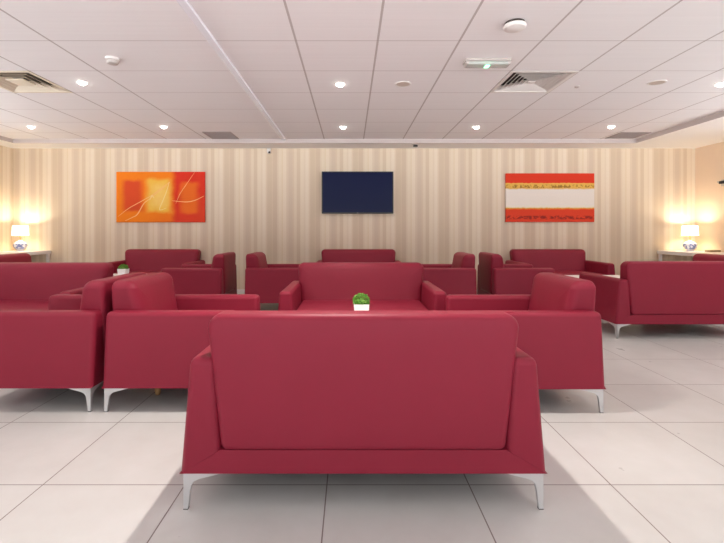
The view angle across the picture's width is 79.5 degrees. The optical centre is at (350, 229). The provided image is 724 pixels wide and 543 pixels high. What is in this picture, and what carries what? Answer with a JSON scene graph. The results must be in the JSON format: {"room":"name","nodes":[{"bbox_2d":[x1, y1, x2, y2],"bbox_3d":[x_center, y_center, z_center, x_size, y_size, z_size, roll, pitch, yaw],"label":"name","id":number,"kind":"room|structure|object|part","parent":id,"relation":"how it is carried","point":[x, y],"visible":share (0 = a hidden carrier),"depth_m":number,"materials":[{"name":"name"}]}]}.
{"room":"hotel lounge","nodes":[
{"label":"hotel lounge","id":0,"kind":"room"},
{"bbox_2d":[0,145,12,250],"bbox_3d":[-5.655,-0.295,1.795,0.150,2.750,10.790,0,0,0],"label":"wall","id":1,"kind":"structure","parent":0,"point":[6,153],"depth_m":7.06,"materials":[{"name":"paint"}]},
{"bbox_2d":[0,136,29,147],"bbox_3d":[-5.405,-1.444,1.795,0.350,0.192,10.790,0,0,0],"label":"trim","id":2,"kind":"structure","parent":1,"relation":"attached to","point":[4,141],"depth_m":6.78,"materials":[{"name":"white paint"}]},
{"bbox_2d":[13,148,694,288],"bbox_3d":[0.060,-0.295,7.265,11.680,2.750,0.150,0,0,0],"label":"wall","id":3,"kind":"structure","parent":0,"point":[447,201],"depth_m":7.19,"materials":[{"name":"paper"}]},
{"bbox_2d":[116,172,204,221],"bbox_3d":[-3.125,-0.542,7.169,1.455,0.830,0.036,0,0,0],"label":"painting","id":4,"kind":"object","parent":3,"relation":"attached to","point":[140,196],"visible":1,"depth_m":7.15,"materials":[{"name":"orange paint"}]},
{"bbox_2d":[237,289,244,293],"bbox_3d":[0.060,1.030,7.183,11.280,0.100,0.014,0,0,0],"label":"baseboard","id":5,"kind":"structure","parent":3,"relation":"attached to","point":[239,291],"depth_m":7.17,"materials":[{"name":"white paint"}]},
{"bbox_2d":[322,171,392,213],"bbox_3d":[0.116,-0.613,7.149,1.174,0.690,0.077,0,0,0],"label":"television","id":6,"kind":"object","parent":3,"relation":"attached to","point":[343,192],"visible":1,"depth_m":7.11,"materials":[{"name":"black plastic"}]},
{"bbox_2d":[13,139,715,147],"bbox_3d":[0.235,-1.444,6.965,10.930,0.192,0.450,0,0,0],"label":"trim","id":7,"kind":"structure","parent":3,"relation":"attached to","point":[32,143],"depth_m":6.78,"materials":[{"name":"white paint"}]},
{"bbox_2d":[505,173,593,221],"bbox_3d":[3.283,-0.532,7.170,1.455,0.800,0.035,0,0,0],"label":"painting","id":8,"kind":"object","parent":3,"relation":"attached to","point":[529,197],"visible":1,"depth_m":7.15,"materials":[{"name":"paint"}]},
{"bbox_2d":[0,0,723,138],"bbox_3d":[-0.400,-1.420,1.570,9.660,0.020,10.340,0,0,0],"label":"ceiling","id":9,"kind":"structure","parent":0,"point":[292,55],"depth_m":3.73,"materials":[{"name":"tile"}]},
{"bbox_2d":[0,71,72,92],"bbox_3d":[-3.152,-1.448,4.160,0.604,0.084,0.604,0,0,0],"label":"ceiling vent","id":10,"kind":"object","parent":9,"relation":"in","point":[12,81],"visible":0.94,"depth_m":4.24,"materials":[{"name":"beige metal"}]},
{"bbox_3d":[-3.152,-1.414,4.160,0.172,0.012,0.172,0,0,0],"label":"plate","id":11,"kind":"part","parent":10,"relation":"part of","materials":[{"name":"beige metal"}]},
{"bbox_3d":[-3.152,-1.488,4.160,0.604,0.005,0.604,0,0,0],"label":"duct plate","id":12,"kind":"part","parent":10,"relation":"part of","materials":[{"name":"grey metal"}]},
{"bbox_2d":[76,80,87,84],"bbox_3d":[-2.560,-1.397,4.150,0.100,0.030,0.100,0,0,0],"label":"recessed light","id":13,"kind":"object","parent":9,"relation":"in","point":[80,82],"visible":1,"depth_m":4.13,"materials":[{"name":"white"}]},
{"bbox_2d":[105,56,119,65],"bbox_3d":[-1.955,-1.385,3.575,0.110,0.051,0.110,0,0,0],"label":"smoke detector","id":14,"kind":"object","parent":9,"relation":"attached to","point":[111,60],"visible":1,"depth_m":3.54,"materials":[{"name":"white plastic"}]},
{"bbox_2d":[202,132,238,138],"bbox_3d":[-1.925,-1.406,6.475,0.410,0.008,0.470,0,0,0],"label":"ceiling vent","id":15,"kind":"object","parent":9,"relation":"in","point":[213,135],"visible":1,"depth_m":6.46,"materials":[{"name":"grey metal"}]},
{"bbox_2d":[176,0,285,139],"bbox_3d":[-1.028,-1.399,1.569,0.055,0.023,10.338,0,0,0],"label":"trim","id":16,"kind":"structure","parent":9,"relation":"attached to","point":[185,5],"depth_m":3.46,"materials":[{"name":"white metal"}]},
{"bbox_2d":[335,82,344,86],"bbox_3d":[-0.100,-1.397,4.200,0.100,0.030,0.100,0,0,0],"label":"recessed light","id":17,"kind":"object","parent":9,"relation":"in","point":[339,84],"visible":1,"depth_m":4.18,"materials":[{"name":"white"}]},
{"bbox_2d":[395,81,411,86],"bbox_3d":[0.507,-1.407,4.200,0.164,0.007,0.164,0,0,0],"label":"ceiling speaker","id":18,"kind":"object","parent":9,"relation":"attached to","point":[400,83],"visible":1,"depth_m":4.20,"materials":[{"name":"white plastic"}]},
{"bbox_2d":[396,82,409,86],"bbox_3d":[0.507,-1.408,4.200,0.126,0.004,0.126,0,0,0],"label":"grille","id":19,"kind":"object","parent":18,"relation":"attached to","point":[399,84],"depth_m":4.20,"materials":[{"name":"beige metal"}]},
{"bbox_2d":[463,58,511,67],"bbox_3d":[1.135,-1.385,3.620,0.380,0.054,0.110,0,0,0],"label":"emergency light","id":20,"kind":"object","parent":9,"relation":"attached to","point":[468,62],"visible":1,"depth_m":3.57,"materials":[{"name":"grey plastic"}]},
{"bbox_2d":[465,61,508,67],"bbox_3d":[1.135,-1.377,3.620,0.360,0.030,0.096,0,0,0],"label":"diffuser","id":21,"kind":"object","parent":20,"relation":"attached to","point":[468,64],"depth_m":3.58,"materials":[{"name":"white"}]},
{"bbox_2d":[503,18,526,32],"bbox_3d":[1.118,-1.385,2.960,0.152,0.050,0.152,0,0,0],"label":"sensor","id":22,"kind":"object","parent":9,"relation":"attached to","point":[515,25],"visible":1,"depth_m":2.92,"materials":[{"name":"grey plastic"}]},
{"bbox_2d":[490,71,578,92],"bbox_3d":[1.728,-1.448,4.160,0.604,0.084,0.604,0,0,0],"label":"ceiling vent","id":23,"kind":"object","parent":9,"relation":"in","point":[514,81],"visible":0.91,"depth_m":4.19,"materials":[{"name":"white metal"}]},
{"bbox_3d":[1.728,-1.488,4.160,0.604,0.005,0.604,0,0,0],"label":"duct plate","id":24,"kind":"part","parent":23,"relation":"part of","materials":[{"name":"grey metal"}]},
{"bbox_2d":[605,132,650,138],"bbox_3d":[4.115,-1.406,6.465,0.430,0.008,0.410,0,0,0],"label":"ceiling vent","id":25,"kind":"object","parent":9,"relation":"in","point":[622,135],"visible":1,"depth_m":6.46,"materials":[{"name":"grey metal"}]},
{"bbox_2d":[647,80,666,85],"bbox_3d":[2.930,-1.407,4.160,0.164,0.007,0.164,0,0,0],"label":"ceiling speaker","id":26,"kind":"object","parent":9,"relation":"attached to","point":[656,82],"visible":1,"depth_m":4.15,"materials":[{"name":"beige plastic"}]},
{"bbox_2d":[649,81,664,84],"bbox_3d":[2.930,-1.408,4.160,0.126,0.004,0.126,0,0,0],"label":"grille","id":27,"kind":"object","parent":26,"relation":"attached to","point":[652,82],"depth_m":4.15,"materials":[{"name":"beige metal"}]},
{"bbox_2d":[714,82,723,86],"bbox_3d":[3.575,-1.397,4.200,0.100,0.030,0.100,0,0,0],"label":"recessed light","id":28,"kind":"object","parent":9,"relation":"in","point":[722,83],"visible":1,"depth_m":4.18,"materials":[{"name":"white"}]},
{"bbox_2d":[0,303,723,542],"bbox_3d":[0.060,1.140,1.895,11.680,0.120,10.990,0,0,0],"label":"floor","id":29,"kind":"structure","parent":0,"point":[647,468],"depth_m":1.85,"materials":[{"name":"ceramic"}]},
{"bbox_2d":[0,253,31,261],"bbox_3d":[-4.116,0.697,5.660,0.792,0.766,0.830,0,0,0],"label":"armchair","id":30,"kind":"object","parent":29,"relation":"on","point":[17,257],"visible":0.14,"depth_m":5.67,"materials":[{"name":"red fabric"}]},
{"bbox_2d":[0,251,50,261],"bbox_3d":[-5.249,0.709,6.474,0.630,0.742,1.400,0,0,0],"label":"console table","id":31,"kind":"object","parent":29,"relation":"on","point":[47,253],"visible":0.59,"depth_m":6.84,"materials":[{"name":"white laminate"}]},
{"bbox_2d":[11,226,28,250],"bbox_3d":[-5.290,0.134,6.970,0.226,0.408,0.226,0,0,0],"label":"table lamp","id":32,"kind":"object","parent":31,"relation":"on","point":[20,245],"visible":0.95,"depth_m":6.90,"materials":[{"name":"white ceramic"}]},
{"bbox_3d":[-5.290,0.010,6.970,0.226,0.160,0.226,0,0,0],"label":"lamp shade","id":33,"kind":"part","parent":32,"relation":"part of","materials":[{"name":"beige fabric"}]},
{"bbox_3d":[-4.969,0.735,7.144,0.040,0.690,0.040,0,0,0],"label":"leg","id":34,"kind":"part","parent":31,"relation":"part of","materials":[{"name":"white laminate"}]},
{"bbox_2d":[0,262,113,309],"bbox_3d":[-2.900,0.697,3.856,1.415,0.766,0.792,0,0,0],"label":"sofa","id":35,"kind":"object","parent":29,"relation":"on","point":[23,285],"visible":0.3,"depth_m":4.07,"materials":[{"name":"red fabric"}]},
{"bbox_2d":[0,300,48,309],"bbox_3d":[-2.900,0.747,3.762,1.107,0.190,0.596,0,0,0],"label":"seat cushion","id":36,"kind":"object","parent":35,"relation":"on","point":[4,304],"depth_m":3.81,"materials":[{"name":"red leather"}]},
{"bbox_3d":[-2.272,0.714,3.850,0.158,0.444,0.780,0,0,0],"label":"arm","id":37,"kind":"part","parent":35,"relation":"part of"},
{"bbox_2d":[0,272,145,411],"bbox_3d":[-1.899,0.697,2.985,0.756,0.766,0.830,0,0,0],"label":"armchair","id":38,"kind":"object","parent":29,"relation":"on","point":[62,345],"visible":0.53,"depth_m":2.59,"materials":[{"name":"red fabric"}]},
{"bbox_3d":[-1.904,0.714,2.649,0.745,0.444,0.158,0,0,0],"label":"arm","id":39,"kind":"part","parent":38,"relation":"part of"},
{"bbox_3d":[-1.904,0.714,3.321,0.745,0.444,0.158,0,0,0],"label":"arm","id":40,"kind":"part","parent":38,"relation":"part of"},
{"bbox_3d":[-1.608,1.008,2.650,0.130,0.144,0.136,0,0,0],"label":"leg","id":41,"kind":"part","parent":38,"relation":"part of","materials":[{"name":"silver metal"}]},
{"bbox_3d":[-1.640,0.580,2.985,0.239,0.532,0.618,0,0,0],"label":"backrest","id":42,"kind":"part","parent":38,"relation":"part of","materials":[{"name":"red leather"}]},
{"bbox_2d":[109,249,204,273],"bbox_3d":[-3.060,0.697,6.781,1.415,0.766,0.792,0,0,0],"label":"sofa","id":43,"kind":"object","parent":29,"relation":"on","point":[147,261],"visible":0.41,"depth_m":6.99,"materials":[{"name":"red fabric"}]},
{"bbox_3d":[-3.688,0.714,6.775,0.158,0.444,0.780,0,0,0],"label":"arm","id":44,"kind":"part","parent":43,"relation":"part of"},
{"bbox_2d":[113,271,160,273],"bbox_3d":[-3.060,0.747,6.687,1.107,0.190,0.596,0,0,0],"label":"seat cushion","id":45,"kind":"object","parent":43,"relation":"on","point":[115,272],"depth_m":6.83,"materials":[{"name":"red leather"}]},
{"bbox_3d":[-3.060,0.580,7.052,1.203,0.532,0.251,0,0,0],"label":"backrest","id":46,"kind":"part","parent":43,"relation":"part of","materials":[{"name":"red leather"}]},
{"bbox_3d":[-2.432,0.714,6.775,0.158,0.444,0.780,0,0,0],"label":"arm","id":47,"kind":"part","parent":43,"relation":"part of"},
{"bbox_2d":[102,272,259,411],"bbox_3d":[-1.090,0.697,2.985,0.792,0.766,0.830,0,0,0],"label":"armchair","id":48,"kind":"object","parent":29,"relation":"on","point":[154,333],"visible":0.72,"depth_m":2.60,"materials":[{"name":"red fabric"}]},
{"bbox_3d":[-1.394,1.008,2.650,0.136,0.144,0.136,0,0,0],"label":"leg","id":49,"kind":"part","parent":48,"relation":"part of","materials":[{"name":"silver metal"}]},
{"bbox_3d":[-1.361,0.580,2.985,0.251,0.532,0.618,0,0,0],"label":"backrest","id":50,"kind":"part","parent":48,"relation":"part of","materials":[{"name":"red leather"}]},
{"bbox_3d":[-1.084,0.714,2.649,0.780,0.444,0.158,0,0,0],"label":"arm","id":51,"kind":"part","parent":48,"relation":"part of"},
{"bbox_3d":[-1.084,0.714,3.321,0.780,0.444,0.158,0,0,0],"label":"arm","id":52,"kind":"part","parent":48,"relation":"part of"},
{"bbox_2d":[161,252,236,293],"bbox_3d":[-2.039,0.697,5.955,0.792,0.766,0.830,0,0,0],"label":"armchair","id":53,"kind":"object","parent":29,"relation":"on","point":[218,277],"visible":0.76,"depth_m":5.57,"materials":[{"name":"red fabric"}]},
{"bbox_3d":[-2.045,0.714,5.619,0.780,0.444,0.158,0,0,0],"label":"arm","id":54,"kind":"part","parent":53,"relation":"part of"},
{"bbox_3d":[-2.045,0.714,6.291,0.780,0.444,0.158,0,0,0],"label":"arm","id":55,"kind":"part","parent":53,"relation":"part of"},
{"bbox_3d":[-1.768,0.580,5.955,0.251,0.532,0.618,0,0,0],"label":"backrest","id":56,"kind":"part","parent":53,"relation":"part of","materials":[{"name":"red leather"}]},
{"bbox_2d":[245,252,299,302],"bbox_3d":[-0.978,0.697,5.975,0.792,0.766,0.830,0,0,0],"label":"armchair","id":57,"kind":"object","parent":29,"relation":"on","point":[263,279],"visible":0.64,"depth_m":5.59,"materials":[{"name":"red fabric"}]},
{"bbox_3d":[-1.249,0.580,5.975,0.251,0.532,0.618,0,0,0],"label":"backrest","id":58,"kind":"part","parent":57,"relation":"part of","materials":[{"name":"red leather"}]},
{"bbox_3d":[-0.972,0.714,5.639,0.780,0.444,0.158,0,0,0],"label":"arm","id":59,"kind":"part","parent":57,"relation":"part of"},
{"bbox_3d":[-0.972,0.714,6.311,0.780,0.444,0.158,0,0,0],"label":"arm","id":60,"kind":"part","parent":57,"relation":"part of"},
{"bbox_2d":[317,249,399,261],"bbox_3d":[0.130,0.697,6.746,1.415,0.766,0.792,0,0,0],"label":"sofa","id":61,"kind":"object","parent":29,"relation":"on","point":[328,255],"visible":0.31,"depth_m":6.97,"materials":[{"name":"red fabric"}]},
{"bbox_2d":[278,262,446,310],"bbox_3d":[0.100,0.697,3.871,1.415,0.766,0.792,0,0,0],"label":"sofa","id":62,"kind":"object","parent":29,"relation":"on","point":[321,286],"visible":0.47,"depth_m":4.06,"materials":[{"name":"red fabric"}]},
{"bbox_3d":[-0.528,0.714,3.865,0.158,0.444,0.780,0,0,0],"label":"arm","id":63,"kind":"part","parent":62,"relation":"part of"},
{"bbox_3d":[0.100,0.580,4.142,1.203,0.532,0.251,0,0,0],"label":"backrest","id":64,"kind":"part","parent":62,"relation":"part of","materials":[{"name":"red leather"}]},
{"bbox_2d":[296,300,428,310],"bbox_3d":[0.100,0.747,3.777,1.107,0.190,0.596,0,0,0],"label":"seat cushion","id":65,"kind":"object","parent":62,"relation":"on","point":[302,305],"depth_m":3.76,"materials":[{"name":"red leather"}]},
{"bbox_3d":[0.729,0.714,3.865,0.158,0.444,0.780,0,0,0],"label":"arm","id":66,"kind":"part","parent":62,"relation":"part of"},
{"bbox_2d":[179,311,547,509],"bbox_3d":[0.050,0.702,2.052,1.415,0.756,0.792,0,0,0],"label":"sofa","id":67,"kind":"object","parent":29,"relation":"on","point":[271,392],"visible":1,"depth_m":1.66,"materials":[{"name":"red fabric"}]},
{"bbox_3d":[-0.578,1.008,1.748,0.136,0.144,0.136,0,0,0],"label":"leg","id":68,"kind":"part","parent":67,"relation":"part of","materials":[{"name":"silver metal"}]},
{"bbox_3d":[-0.579,0.714,2.058,0.158,0.444,0.780,0,0,0],"label":"arm","id":69,"kind":"part","parent":67,"relation":"part of"},
{"bbox_3d":[0.050,0.587,1.781,1.203,0.525,0.251,0,0,0],"label":"backrest","id":70,"kind":"part","parent":67,"relation":"part of","materials":[{"name":"red leather"}]},
{"bbox_3d":[0.678,0.714,2.058,0.158,0.444,0.780,0,0,0],"label":"arm","id":71,"kind":"part","parent":67,"relation":"part of"},
{"bbox_3d":[0.677,1.008,1.748,0.136,0.144,0.136,0,0,0],"label":"leg","id":72,"kind":"part","parent":67,"relation":"part of","materials":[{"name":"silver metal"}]},
{"bbox_2d":[422,252,476,294],"bbox_3d":[1.238,0.697,5.965,0.792,0.766,0.830,0,0,0],"label":"armchair","id":73,"kind":"object","parent":29,"relation":"on","point":[458,277],"visible":0.59,"depth_m":5.58,"materials":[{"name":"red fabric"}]},
{"bbox_3d":[1.232,0.714,6.301,0.780,0.444,0.158,0,0,0],"label":"arm","id":74,"kind":"part","parent":73,"relation":"part of"},
{"bbox_3d":[1.232,0.714,5.629,0.780,0.444,0.158,0,0,0],"label":"arm","id":75,"kind":"part","parent":73,"relation":"part of"},
{"bbox_3d":[1.509,0.580,5.965,0.251,0.532,0.618,0,0,0],"label":"backrest","id":76,"kind":"part","parent":73,"relation":"part of","materials":[{"name":"red leather"}]},
{"bbox_2d":[477,252,554,293],"bbox_3d":[2.229,0.697,5.955,0.792,0.766,0.830,0,0,0],"label":"armchair","id":77,"kind":"object","parent":29,"relation":"on","point":[494,276],"visible":0.73,"depth_m":5.58,"materials":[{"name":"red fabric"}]},
{"bbox_3d":[1.958,0.580,5.955,0.251,0.532,0.618,0,0,0],"label":"backrest","id":78,"kind":"part","parent":77,"relation":"part of","materials":[{"name":"red leather"}]},
{"bbox_3d":[2.235,0.714,6.291,0.780,0.444,0.158,0,0,0],"label":"arm","id":79,"kind":"part","parent":77,"relation":"part of"},
{"bbox_3d":[2.235,0.714,5.619,0.780,0.444,0.158,0,0,0],"label":"arm","id":80,"kind":"part","parent":77,"relation":"part of"},
{"bbox_2d":[445,272,605,412],"bbox_3d":[1.121,0.697,2.970,0.792,0.766,0.830,0,0,0],"label":"armchair","id":81,"kind":"object","parent":29,"relation":"on","point":[560,327],"visible":0.73,"depth_m":2.58,"materials":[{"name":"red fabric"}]},
{"bbox_3d":[1.115,0.714,3.306,0.780,0.444,0.158,0,0,0],"label":"arm","id":82,"kind":"part","parent":81,"relation":"part of"},
{"bbox_3d":[1.115,0.714,2.634,0.780,0.444,0.158,0,0,0],"label":"arm","id":83,"kind":"part","parent":81,"relation":"part of"},
{"bbox_3d":[1.392,0.580,2.970,0.251,0.532,0.618,0,0,0],"label":"backrest","id":84,"kind":"part","parent":81,"relation":"part of","materials":[{"name":"red leather"}]},
{"bbox_3d":[1.425,1.008,2.635,0.136,0.144,0.136,0,0,0],"label":"leg","id":85,"kind":"part","parent":81,"relation":"part of","materials":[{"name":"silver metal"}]},
{"bbox_2d":[505,249,614,274],"bbox_3d":[3.215,0.697,6.781,1.415,0.766,0.792,0,0,0],"label":"sofa","id":86,"kind":"object","parent":29,"relation":"on","point":[563,261],"visible":0.42,"depth_m":6.98,"materials":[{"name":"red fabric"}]},
{"bbox_3d":[2.587,0.714,6.775,0.158,0.444,0.780,0,0,0],"label":"arm","id":87,"kind":"part","parent":86,"relation":"part of"},
{"bbox_3d":[3.215,0.580,7.052,1.203,0.532,0.251,0,0,0],"label":"backrest","id":88,"kind":"part","parent":86,"relation":"part of","materials":[{"name":"red leather"}]},
{"bbox_2d":[555,271,604,274],"bbox_3d":[3.215,0.747,6.687,1.107,0.190,0.596,0,0,0],"label":"seat cushion","id":89,"kind":"object","parent":86,"relation":"on","point":[558,272],"depth_m":6.67,"materials":[{"name":"red leather"}]},
{"bbox_3d":[3.844,0.714,6.775,0.158,0.444,0.780,0,0,0],"label":"arm","id":90,"kind":"part","parent":86,"relation":"part of"},
{"bbox_2d":[566,275,619,277],"bbox_3d":[3.190,0.845,5.620,0.860,0.470,0.560,0,0,0],"label":"coffee table","id":91,"kind":"object","parent":29,"relation":"on","point":[576,276],"visible":0.02,"depth_m":5.83,"materials":[{"name":"white laminate"}]},
{"bbox_2d":[579,261,723,337],"bbox_3d":[3.345,0.697,4.704,1.415,0.766,0.792,0,0,0],"label":"sofa","id":92,"kind":"object","parent":29,"relation":"on","point":[645,292],"visible":0.91,"depth_m":4.31,"materials":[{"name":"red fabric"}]},
{"bbox_3d":[2.716,0.714,4.710,0.158,0.444,0.780,0,0,0],"label":"arm","id":93,"kind":"part","parent":92,"relation":"part of"},
{"bbox_3d":[2.717,1.008,4.400,0.136,0.144,0.136,0,0,0],"label":"leg","id":94,"kind":"part","parent":92,"relation":"part of","materials":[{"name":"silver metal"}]},
{"bbox_3d":[3.345,0.580,4.433,1.203,0.532,0.251,0,0,0],"label":"backrest","id":95,"kind":"part","parent":92,"relation":"part of","materials":[{"name":"red leather"}]},
{"bbox_2d":[657,251,723,260],"bbox_3d":[5.369,0.709,6.474,0.630,0.742,1.400,0,0,0],"label":"console table","id":96,"kind":"object","parent":29,"relation":"on","point":[682,253],"visible":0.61,"depth_m":6.74,"materials":[{"name":"white laminate"}]},
{"bbox_2d":[681,226,698,250],"bbox_3d":[5.440,0.134,6.970,0.226,0.408,0.226,0,0,-40],"label":"table lamp","id":97,"kind":"object","parent":96,"relation":"on","point":[689,231],"visible":0.99,"depth_m":6.90,"materials":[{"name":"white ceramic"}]},
{"bbox_3d":[5.440,0.010,6.970,0.226,0.160,0.226,0,0,-40],"label":"lamp shade","id":98,"kind":"part","parent":97,"relation":"part of","materials":[{"name":"beige fabric"}]},
{"bbox_2d":[705,250,720,251],"bbox_3d":[5.580,0.323,6.700,0.170,0.030,0.100,0,0,0],"label":"box","id":99,"kind":"object","parent":96,"relation":"on","point":[705,250],"visible":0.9,"depth_m":6.65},
{"bbox_2d":[692,253,723,260],"bbox_3d":[4.366,0.697,5.580,0.792,0.766,0.830,0,0,0],"label":"armchair","id":100,"kind":"object","parent":29,"relation":"on","point":[700,256],"visible":0.12,"depth_m":5.62,"materials":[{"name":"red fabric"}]},
{"bbox_3d":[-3.000,0.845,5.800,0.860,0.470,0.560,0,0,0],"label":"coffee table","id":101,"kind":"object","parent":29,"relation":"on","visible":0},
{"bbox_2d":[117,264,128,274],"bbox_3d":[-3.060,0.534,5.857,0.130,0.153,0.137,0,0,0],"label":"potted plant","id":102,"kind":"object","parent":101,"relation":"on","point":[123,268],"visible":1,"depth_m":5.82,"materials":[{"name":"green plant"}]},
{"bbox_3d":[-3.060,0.565,5.860,0.109,0.090,0.109,0,0,0],"label":"pot","id":103,"kind":"part","parent":102,"relation":"part of","materials":[{"name":"white ceramic"}]},
{"bbox_3d":[0.070,0.845,2.890,0.860,0.470,0.560,0,0,0],"label":"coffee table","id":104,"kind":"object","parent":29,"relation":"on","visible":0},
{"bbox_2d":[353,293,369,310],"bbox_3d":[0.075,0.521,2.998,0.124,0.178,0.130,0,0,0],"label":"potted plant","id":105,"kind":"object","parent":104,"relation":"on","point":[361,304],"visible":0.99,"depth_m":2.96,"materials":[{"name":"green plant"}]},
{"bbox_3d":[0.075,0.557,3.000,0.104,0.105,0.104,0,0,0],"label":"pot","id":106,"kind":"part","parent":105,"relation":"part of","materials":[{"name":"white ceramic"}]},
{"bbox_2d":[695,142,723,251],"bbox_3d":[5.775,-0.295,1.795,0.150,2.750,10.790,0,0,0],"label":"wall","id":107,"kind":"structure","parent":0,"point":[709,160],"depth_m":6.91,"materials":[{"name":"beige paint"}]},
{"bbox_2d":[636,111,723,142],"bbox_3d":[5.065,-1.444,1.570,1.270,0.192,10.340,0,0,0],"label":"trim","id":108,"kind":"structure","parent":107,"relation":"attached to","point":[709,129],"depth_m":6.08,"materials":[{"name":"white paint"}]}
]}

